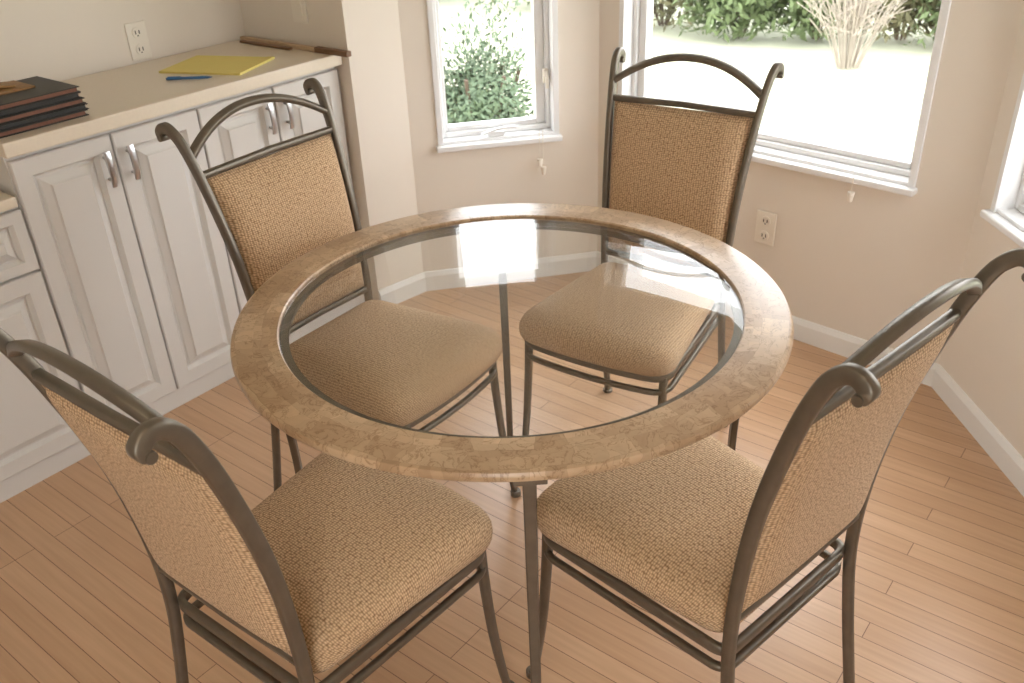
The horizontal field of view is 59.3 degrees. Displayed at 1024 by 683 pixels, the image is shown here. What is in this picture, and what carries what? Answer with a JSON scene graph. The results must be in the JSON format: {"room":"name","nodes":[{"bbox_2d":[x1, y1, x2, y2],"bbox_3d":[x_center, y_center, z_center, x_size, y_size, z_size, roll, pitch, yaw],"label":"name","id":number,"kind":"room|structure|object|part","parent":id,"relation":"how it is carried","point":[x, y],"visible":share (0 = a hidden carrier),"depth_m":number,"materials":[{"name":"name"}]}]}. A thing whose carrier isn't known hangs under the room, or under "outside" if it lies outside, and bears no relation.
{"room":"dining room","nodes":[
{"label":"dining room","id":0,"kind":"room"},
{"bbox_2d":[0,0,245,81],"bbox_3d":[-1.967,-0.701,2.052,0.140,2.450,3.120,20,37,33],"label":"wall","id":1,"kind":"structure","parent":0,"point":[57,40],"depth_m":2.78,"materials":[{"name":"beige paint"}]},
{"bbox_2d":[124,20,151,60],"bbox_3d":[-1.199,-0.965,2.891,0.010,0.116,0.072,20,37,33],"label":"wall outlet","id":2,"kind":"object","parent":1,"relation":"attached to","point":[136,33],"depth_m":2.89,"materials":[{"name":"white plastic"}]},
{"bbox_2d":[291,0,308,23],"bbox_3d":[-0.704,-1.109,2.963,0.072,0.116,0.009,19,37,33],"label":"light switch","id":3,"kind":"object","parent":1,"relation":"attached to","point":[299,10],"visible":1,"depth_m":2.97,"materials":[{"name":"beige plastic"}]},
{"bbox_2d":[293,0,302,15],"bbox_3d":[-0.705,-1.108,2.961,0.034,0.066,0.004,20,37,33],"label":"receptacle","id":4,"kind":"object","parent":3,"relation":"attached to","point":[297,3],"depth_m":2.96,"materials":[{"name":"white plastic"}]},
{"bbox_2d":[240,0,378,299],"bbox_3d":[-0.707,-1.286,2.968,0.525,2.450,0.140,20,37,33],"label":"wall return","id":5,"kind":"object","parent":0,"point":[264,19],"depth_m":3.05,"materials":[{"name":"beige paint"}]},
{"bbox_2d":[342,0,422,289],"bbox_3d":[-0.512,-1.246,2.885,0.215,2.450,0.140,-27,38,-35],"label":"wall column","id":6,"kind":"structure","parent":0,"point":[372,27],"depth_m":3.11,"materials":[{"name":"beige paint"}]},
{"bbox_2d":[397,0,599,271],"bbox_3d":[-0.059,-1.341,3.015,0.695,2.450,0.140,-8,30,-9],"label":"wall","id":7,"kind":"structure","parent":0,"point":[507,174],"depth_m":3.33,"materials":[{"name":"paint"}]},
{"bbox_2d":[378,272,426,303],"bbox_3d":[-0.414,-0.194,3.428,0.215,0.078,0.014,-27,38,-35],"label":"baseboard","id":8,"kind":"structure","parent":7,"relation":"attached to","point":[403,290],"depth_m":3.42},
{"bbox_2d":[426,0,558,174],"bbox_3d":[-0.076,-1.248,3.023,0.448,1.417,0.169,-8,30,-9],"label":"window","id":9,"kind":"structure","parent":7,"relation":"in","point":[499,131],"depth_m":3.24,"materials":[{"name":"white plastic"}]},
{"bbox_3d":[-0.087,-1.327,3.028,0.376,1.221,0.040,-8,30,-9],"label":"sash","id":10,"kind":"part","parent":9,"relation":"part of","materials":[{"name":"white wood"}]},
{"bbox_2d":[433,0,549,137],"bbox_3d":[-0.087,-1.325,3.027,0.408,1.255,0.065,-8,30,-9],"label":"frame","id":11,"kind":"object","parent":9,"relation":"attached to","point":[546,124],"visible":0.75,"depth_m":3.25,"materials":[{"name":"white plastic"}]},
{"bbox_3d":[-0.049,-0.768,3.278,0.129,0.037,0.050,-8,30,-9],"label":"crank handle","id":12,"kind":"part","parent":9,"relation":"part of","materials":[{"name":"white plastic"}]},
{"bbox_3d":[0.101,-0.704,3.287,0.022,0.137,0.022,-8,30,-9],"label":"shade cord","id":13,"kind":"part","parent":9,"relation":"part of","materials":[{"name":"beige plastic"}]},
{"bbox_3d":[0.114,-0.693,3.297,0.022,0.167,0.022,-8,30,-9],"label":"shade cord","id":14,"kind":"part","parent":9,"relation":"part of","materials":[{"name":"beige plastic"}]},
{"bbox_2d":[436,134,562,152],"bbox_3d":[-0.045,-0.723,3.277,0.464,0.020,0.042,-8,30,-9],"label":"sill","id":15,"kind":"structure","parent":7,"relation":"attached to","point":[558,137],"depth_m":3.26,"materials":[{"name":"white plastic"}]},
{"bbox_2d":[424,251,596,290],"bbox_3d":[0.001,-0.278,3.542,0.695,0.078,0.014,-8,30,-9],"label":"baseboard","id":16,"kind":"structure","parent":7,"relation":"attached to","point":[586,261],"depth_m":3.54,"materials":[{"name":"white paint"}]},
{"bbox_2d":[542,68,548,88],"bbox_3d":[0.122,-0.945,3.232,0.018,0.065,0.038,-8,30,-9],"label":"latch","id":17,"kind":"object","parent":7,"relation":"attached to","point":[545,78],"visible":1,"depth_m":3.22,"materials":[{"name":"beige plastic"}]},
{"bbox_2d":[0,271,1023,682],"bbox_3d":[-0.680,0.960,1.630,4.282,0.100,4.783,-3,30,0],"label":"floor","id":18,"kind":"structure","parent":0,"point":[939,591],"depth_m":2.16,"materials":[{"name":"brown wood"}]},
{"bbox_2d":[0,191,90,502],"bbox_3d":[-1.750,0.144,2.218,0.484,0.805,1.107,20,37,33],"label":"base cabinet","id":19,"kind":"object","parent":18,"relation":"on","point":[36,443],"visible":0.87,"depth_m":2.42,"materials":[{"name":"laminate"}]},
{"bbox_3d":[-1.356,-0.191,2.208,0.025,0.165,0.354,20,37,33],"label":"drawer","id":20,"kind":"part","parent":19,"relation":"part of","materials":[{"name":"white wood"}]},
{"bbox_3d":[-1.343,0.114,2.385,0.025,0.524,0.354,20,37,33],"label":"door panel","id":21,"kind":"part","parent":19,"relation":"part of","materials":[{"name":"white wood"}]},
{"bbox_2d":[0,40,364,423],"bbox_3d":[-1.072,-0.371,2.922,0.500,0.940,1.112,20,37,33],"label":"base cabinet","id":22,"kind":"object","parent":18,"relation":"on","point":[145,291],"visible":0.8,"depth_m":2.61,"materials":[{"name":"laminate"}]},
{"bbox_3d":[-1.152,-0.147,2.528,0.025,0.817,0.271,20,37,33],"label":"door panel","id":23,"kind":"part","parent":22,"relation":"part of","materials":[{"name":"white wood"}]},
{"bbox_3d":[-1.085,-0.464,2.425,0.030,0.098,0.021,20,37,33],"label":"handle","id":24,"kind":"part","parent":22,"relation":"part of","materials":[{"name":"silver metal"}]},
{"bbox_3d":[-1.042,-0.493,2.472,0.030,0.098,0.021,20,37,33],"label":"handle","id":25,"kind":"part","parent":22,"relation":"part of","materials":[{"name":"silver metal"}]},
{"bbox_2d":[0,40,341,158],"bbox_3d":[-1.090,-0.761,2.698,0.496,0.038,1.112,20,37,33],"label":"countertop","id":26,"kind":"structure","parent":22,"relation":"on","point":[130,94],"depth_m":2.62,"materials":[{"name":"stone"}]},
{"bbox_2d":[166,76,211,79],"bbox_3d":[-0.962,-0.786,2.682,0.137,0.010,0.008,-3,30,0],"label":"ballpoint pen","id":27,"kind":"object","parent":26,"relation":"on","point":[171,77],"visible":1,"depth_m":2.68,"materials":[{"name":"blue plastic"}]},
{"bbox_2d":[159,55,274,74],"bbox_3d":[-0.923,-0.869,2.825,0.280,0.007,0.217,6,31,14],"label":"notepad","id":28,"kind":"object","parent":26,"relation":"on","point":[198,64],"visible":1,"depth_m":2.81,"materials":[{"name":"paper"}]},
{"bbox_2d":[240,36,351,56],"bbox_3d":[-0.740,-0.985,3.002,0.545,0.018,0.045,20,37,33],"label":"stick","id":29,"kind":"object","parent":26,"relation":"on","point":[243,39],"visible":1,"depth_m":2.99,"materials":[{"name":"brown wood"}]},
{"bbox_3d":[-0.745,-0.993,3.018,0.515,0.014,0.018,20,37,33],"label":"rod","id":30,"kind":"part","parent":29,"relation":"part of","materials":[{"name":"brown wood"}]},
{"bbox_3d":[-0.579,-0.935,2.903,0.155,0.018,0.022,20,37,33],"label":"rod","id":31,"kind":"part","parent":29,"relation":"part of","materials":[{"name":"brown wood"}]},
{"bbox_3d":[-0.983,-0.261,2.714,0.025,0.817,0.269,20,37,33],"label":"door panel","id":32,"kind":"part","parent":22,"relation":"part of","materials":[{"name":"white wood"}]},
{"bbox_3d":[-0.815,-0.376,2.899,0.025,0.817,0.269,20,37,33],"label":"door panel","id":33,"kind":"part","parent":22,"relation":"part of","materials":[{"name":"white wood"}]},
{"bbox_3d":[-0.748,-0.693,2.795,0.030,0.098,0.021,20,37,33],"label":"handle","id":34,"kind":"part","parent":22,"relation":"part of","materials":[{"name":"silver metal"}]},
{"bbox_3d":[-0.705,-0.722,2.842,0.030,0.098,0.021,20,37,33],"label":"handle","id":35,"kind":"part","parent":22,"relation":"part of","materials":[{"name":"silver metal"}]},
{"bbox_3d":[-0.646,-0.490,3.084,0.025,0.817,0.269,20,37,33],"label":"door panel","id":36,"kind":"part","parent":22,"relation":"part of","materials":[{"name":"white wood"}]},
{"bbox_2d":[0,328,514,682],"bbox_3d":[-0.361,0.352,1.514,0.455,1.045,0.635,19,36,32],"label":"dining chair","id":37,"kind":"object","parent":18,"relation":"on","point":[342,551],"visible":0.97,"depth_m":1.42,"materials":[{"name":"beige fabric"}]},
{"bbox_3d":[-0.476,0.257,1.293,0.380,0.394,0.111,19,36,32],"label":"panel","id":38,"kind":"part","parent":37,"relation":"part of","materials":[{"name":"fabric"}]},
{"bbox_3d":[-0.314,0.422,1.620,0.403,0.056,0.438,19,36,32],"label":"seat frame","id":39,"kind":"part","parent":37,"relation":"part of","materials":[{"name":"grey metal"}]},
{"bbox_2d":[251,453,492,673],"bbox_3d":[-0.306,0.349,1.595,0.420,0.090,0.441,19,36,32],"label":"seat cushion","id":40,"kind":"object","parent":37,"relation":"on","point":[358,550],"depth_m":1.53,"materials":[{"name":"fabric"}]},
{"bbox_2d":[155,77,520,497],"bbox_3d":[-0.368,-0.037,2.188,0.635,1.045,0.455,18,36,31],"label":"dining chair","id":41,"kind":"object","parent":18,"relation":"on","point":[389,362],"visible":0.74,"depth_m":2.10,"materials":[{"name":"beige fabric"}]},
{"bbox_3d":[-0.520,-0.255,2.183,0.111,0.394,0.380,18,36,31],"label":"panel","id":42,"kind":"part","parent":41,"relation":"part of","materials":[{"name":"fabric"}]},
{"bbox_2d":[290,300,501,425],"bbox_3d":[-0.294,0.021,2.162,0.441,0.090,0.420,18,36,31],"label":"seat cushion","id":43,"kind":"object","parent":41,"relation":"on","point":[389,362],"depth_m":2.08,"materials":[{"name":"fabric"}]},
{"bbox_3d":[-0.306,0.082,2.208,0.438,0.056,0.403,18,36,31],"label":"seat frame","id":44,"kind":"part","parent":41,"relation":"part of","materials":[{"name":"grey metal"}]},
{"bbox_2d":[230,203,793,682],"bbox_3d":[0.011,0.252,1.942,1.063,0.760,1.063,-3,30,0],"label":"dining table","id":45,"kind":"object","parent":18,"relation":"on","point":[264,367],"visible":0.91,"depth_m":1.53,"materials":[{"name":"stone"}]},
{"bbox_2d":[519,47,784,435],"bbox_3d":[0.331,-0.157,2.342,0.455,1.045,0.635,16,35,29],"label":"dining chair","id":46,"kind":"object","parent":18,"relation":"on","point":[687,167],"visible":0.84,"depth_m":2.28,"materials":[{"name":"beige fabric"}]},
{"bbox_2d":[519,262,714,376],"bbox_3d":[0.285,-0.083,2.298,0.420,0.090,0.441,16,35,29],"label":"seat cushion","id":47,"kind":"object","parent":46,"relation":"on","point":[622,319],"depth_m":2.21,"materials":[{"name":"fabric"}]},
{"bbox_3d":[0.297,-0.026,2.348,0.403,0.056,0.438,16,35,29],"label":"seat frame","id":48,"kind":"part","parent":46,"relation":"part of","materials":[{"name":"grey metal"}]},
{"bbox_3d":[0.419,-0.406,2.373,0.380,0.394,0.111,16,35,29],"label":"panel","id":49,"kind":"part","parent":46,"relation":"part of","materials":[{"name":"fabric"}]},
{"bbox_2d":[526,248,1023,682],"bbox_3d":[0.368,0.296,1.555,0.455,1.045,0.635,-25,37,-34],"label":"dining chair","id":50,"kind":"object","parent":18,"relation":"on","point":[700,529],"visible":0.94,"depth_m":1.45,"materials":[{"name":"beige fabric"}]},
{"bbox_2d":[537,435,821,632],"bbox_3d":[0.311,0.299,1.634,0.420,0.090,0.441,-25,37,-34],"label":"seat cushion","id":51,"kind":"object","parent":50,"relation":"on","point":[668,528],"depth_m":1.56,"materials":[{"name":"fabric"}]},
{"bbox_3d":[0.326,0.371,1.660,0.403,0.056,0.438,-25,37,-34],"label":"seat frame","id":52,"kind":"part","parent":50,"relation":"part of","materials":[{"name":"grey metal"}]},
{"bbox_3d":[0.479,0.190,1.338,0.380,0.394,0.111,-25,37,-34],"label":"panel","id":53,"kind":"part","parent":50,"relation":"part of","materials":[{"name":"fabric"}]},
{"bbox_2d":[597,0,1023,363],"bbox_3d":[0.831,-1.165,2.643,1.344,2.450,0.140,24,39,37],"label":"wall","id":54,"kind":"structure","parent":0,"point":[852,268],"depth_m":2.73,"materials":[{"name":"paint"}]},
{"bbox_2d":[754,209,776,245],"bbox_3d":[0.844,-0.378,3.000,0.072,0.116,0.010,24,39,37],"label":"wall outlet","id":55,"kind":"object","parent":54,"relation":"attached to","point":[765,221],"visible":1,"depth_m":3.00,"materials":[{"name":"beige plastic"}]},
{"bbox_2d":[759,216,769,240],"bbox_3d":[0.843,-0.377,2.998,0.034,0.086,0.004,24,39,38],"label":"receptacle","id":56,"kind":"object","parent":55,"relation":"attached to","point":[764,221],"depth_m":3.00,"materials":[{"name":"beige plastic"}]},
{"bbox_2d":[596,251,939,386],"bbox_3d":[0.823,-0.109,3.188,1.344,0.078,0.014,24,39,38],"label":"baseboard","id":57,"kind":"structure","parent":54,"relation":"attached to","point":[814,334],"depth_m":3.00,"materials":[{"name":"white paint"}]},
{"bbox_2d":[618,0,951,201],"bbox_3d":[0.778,-1.138,2.663,1.078,1.312,0.169,24,39,38],"label":"window","id":58,"kind":"structure","parent":54,"relation":"in","point":[850,194],"depth_m":2.80,"materials":[{"name":"white plastic"}]},
{"bbox_2d":[631,0,910,176],"bbox_3d":[0.806,-1.182,2.672,1.038,1.215,0.065,24,39,38],"label":"frame","id":59,"kind":"object","parent":58,"relation":"attached to","point":[636,16],"visible":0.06,"depth_m":2.87,"materials":[{"name":"white plastic"}]},
{"bbox_3d":[0.807,-1.184,2.673,1.006,1.181,0.040,24,39,38],"label":"sash","id":60,"kind":"part","parent":58,"relation":"part of","materials":[{"name":"white wood"}]},
{"bbox_2d":[751,153,917,196],"bbox_3d":[0.770,-0.606,2.933,1.094,0.020,0.042,24,39,38],"label":"sill","id":61,"kind":"structure","parent":54,"relation":"attached to","point":[896,188],"depth_m":2.73,"materials":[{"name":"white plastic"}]},
{"bbox_2d":[940,8,1023,457],"bbox_3d":[1.437,0.014,0.558,0.140,2.450,3.776,-3,30,-1],"label":"wall","id":62,"kind":"structure","parent":0,"point":[984,355],"depth_m":2.44,"materials":[{"name":"paint"}]},
{"bbox_2d":[931,365,1023,496],"bbox_3d":[1.405,1.044,1.149,0.015,0.078,3.776,-3,30,-1],"label":"baseboard","id":63,"kind":"structure","parent":62,"relation":"attached to","point":[1006,457],"depth_m":2.53,"materials":[{"name":"white paint"}]},
{"bbox_2d":[980,209,1023,247],"bbox_3d":[1.317,-0.078,1.968,0.042,0.020,1.094,-3,30,-1],"label":"sill","id":64,"kind":"structure","parent":62,"relation":"attached to","point":[1011,231],"depth_m":2.34,"materials":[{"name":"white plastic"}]},
{"bbox_2d":[990,72,1023,231],"bbox_3d":[1.358,-0.624,1.657,0.128,1.240,1.078,-3,30,-1],"label":"window","id":65,"kind":"structure","parent":62,"relation":"attached to","point":[1011,171],"depth_m":2.35,"materials":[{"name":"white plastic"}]},
{"bbox_2d":[1015,173,1023,213],"bbox_3d":[1.379,-0.624,1.658,0.066,1.210,1.038,-3,30,-1],"label":"window pane","id":66,"kind":"object","parent":65,"relation":"attached to","point":[1019,205],"visible":1,"depth_m":2.38,"materials":[{"name":"clear glass"}]},
{"label":"outside","id":67,"kind":"structure","parent":0,"visible":0},
{"bbox_2d":[438,0,936,158],"bbox_3d":[-0.481,-11.018,23.142,80.000,0.100,72.000,-3,30,0],"label":"lawn","id":68,"kind":"structure","parent":67,"point":[874,106],"depth_m":7.69,"materials":[{"name":"white"}]},
{"bbox_2d":[441,0,533,123],"bbox_3d":[-0.228,-1.528,5.336,0.952,1.248,0.944,12,33,23],"label":"evergreen shrub","id":69,"kind":"object","parent":68,"relation":"on","point":[468,101],"visible":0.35,"depth_m":5.12,"materials":[{"name":"green plant"}]},
{"bbox_2d":[463,0,530,5],"bbox_3d":[0.454,-5.003,10.322,2.295,2.226,2.054,-26,38,-35],"label":"shrub","id":70,"kind":"object","parent":68,"relation":"on","point":[528,2],"visible":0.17,"depth_m":10.90,"materials":[{"name":"green plant"}]},
{"bbox_2d":[653,0,704,31],"bbox_3d":[1.637,-4.418,9.067,2.080,2.378,1.603,18,36,31],"label":"shrub","id":71,"kind":"object","parent":68,"relation":"on","point":[670,10],"visible":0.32,"depth_m":9.44,"materials":[{"name":"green plant"}]},
{"bbox_2d":[673,0,816,42],"bbox_3d":[2.324,-3.751,8.541,1.902,1.698,1.266,11,33,23],"label":"shrub","id":72,"kind":"object","parent":68,"relation":"on","point":[730,11],"visible":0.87,"depth_m":8.72,"materials":[{"name":"green plant"}]},
{"bbox_2d":[748,0,915,41],"bbox_3d":[3.087,-3.754,8.403,1.936,1.784,1.286,-3,30,0],"label":"shrub","id":73,"kind":"object","parent":68,"relation":"on","point":[796,11],"visible":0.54,"depth_m":8.56,"materials":[{"name":"green plant"}]},
{"bbox_2d":[797,0,911,69],"bbox_3d":[2.886,-2.855,7.551,1.086,1.104,1.136,5,31,13],"label":"bare shrub","id":74,"kind":"object","parent":68,"relation":"on","point":[844,52],"visible":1,"depth_m":7.62,"materials":[{"name":"beige plant"}]},
{"bbox_2d":[822,0,941,42],"bbox_3d":[3.799,-3.824,8.165,1.900,2.087,1.231,-3,30,0],"label":"shrub","id":75,"kind":"object","parent":68,"relation":"on","point":[904,17],"visible":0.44,"depth_m":8.40,"materials":[{"name":"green plant"}]},
{"bbox_2d":[899,0,941,47],"bbox_3d":[4.377,-3.553,7.862,1.914,1.878,1.140,-3,30,0],"label":"shrub","id":76,"kind":"object","parent":68,"relation":"on","point":[935,14],"visible":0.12,"depth_m":8.16,"materials":[{"name":"green plant"}]}
]}

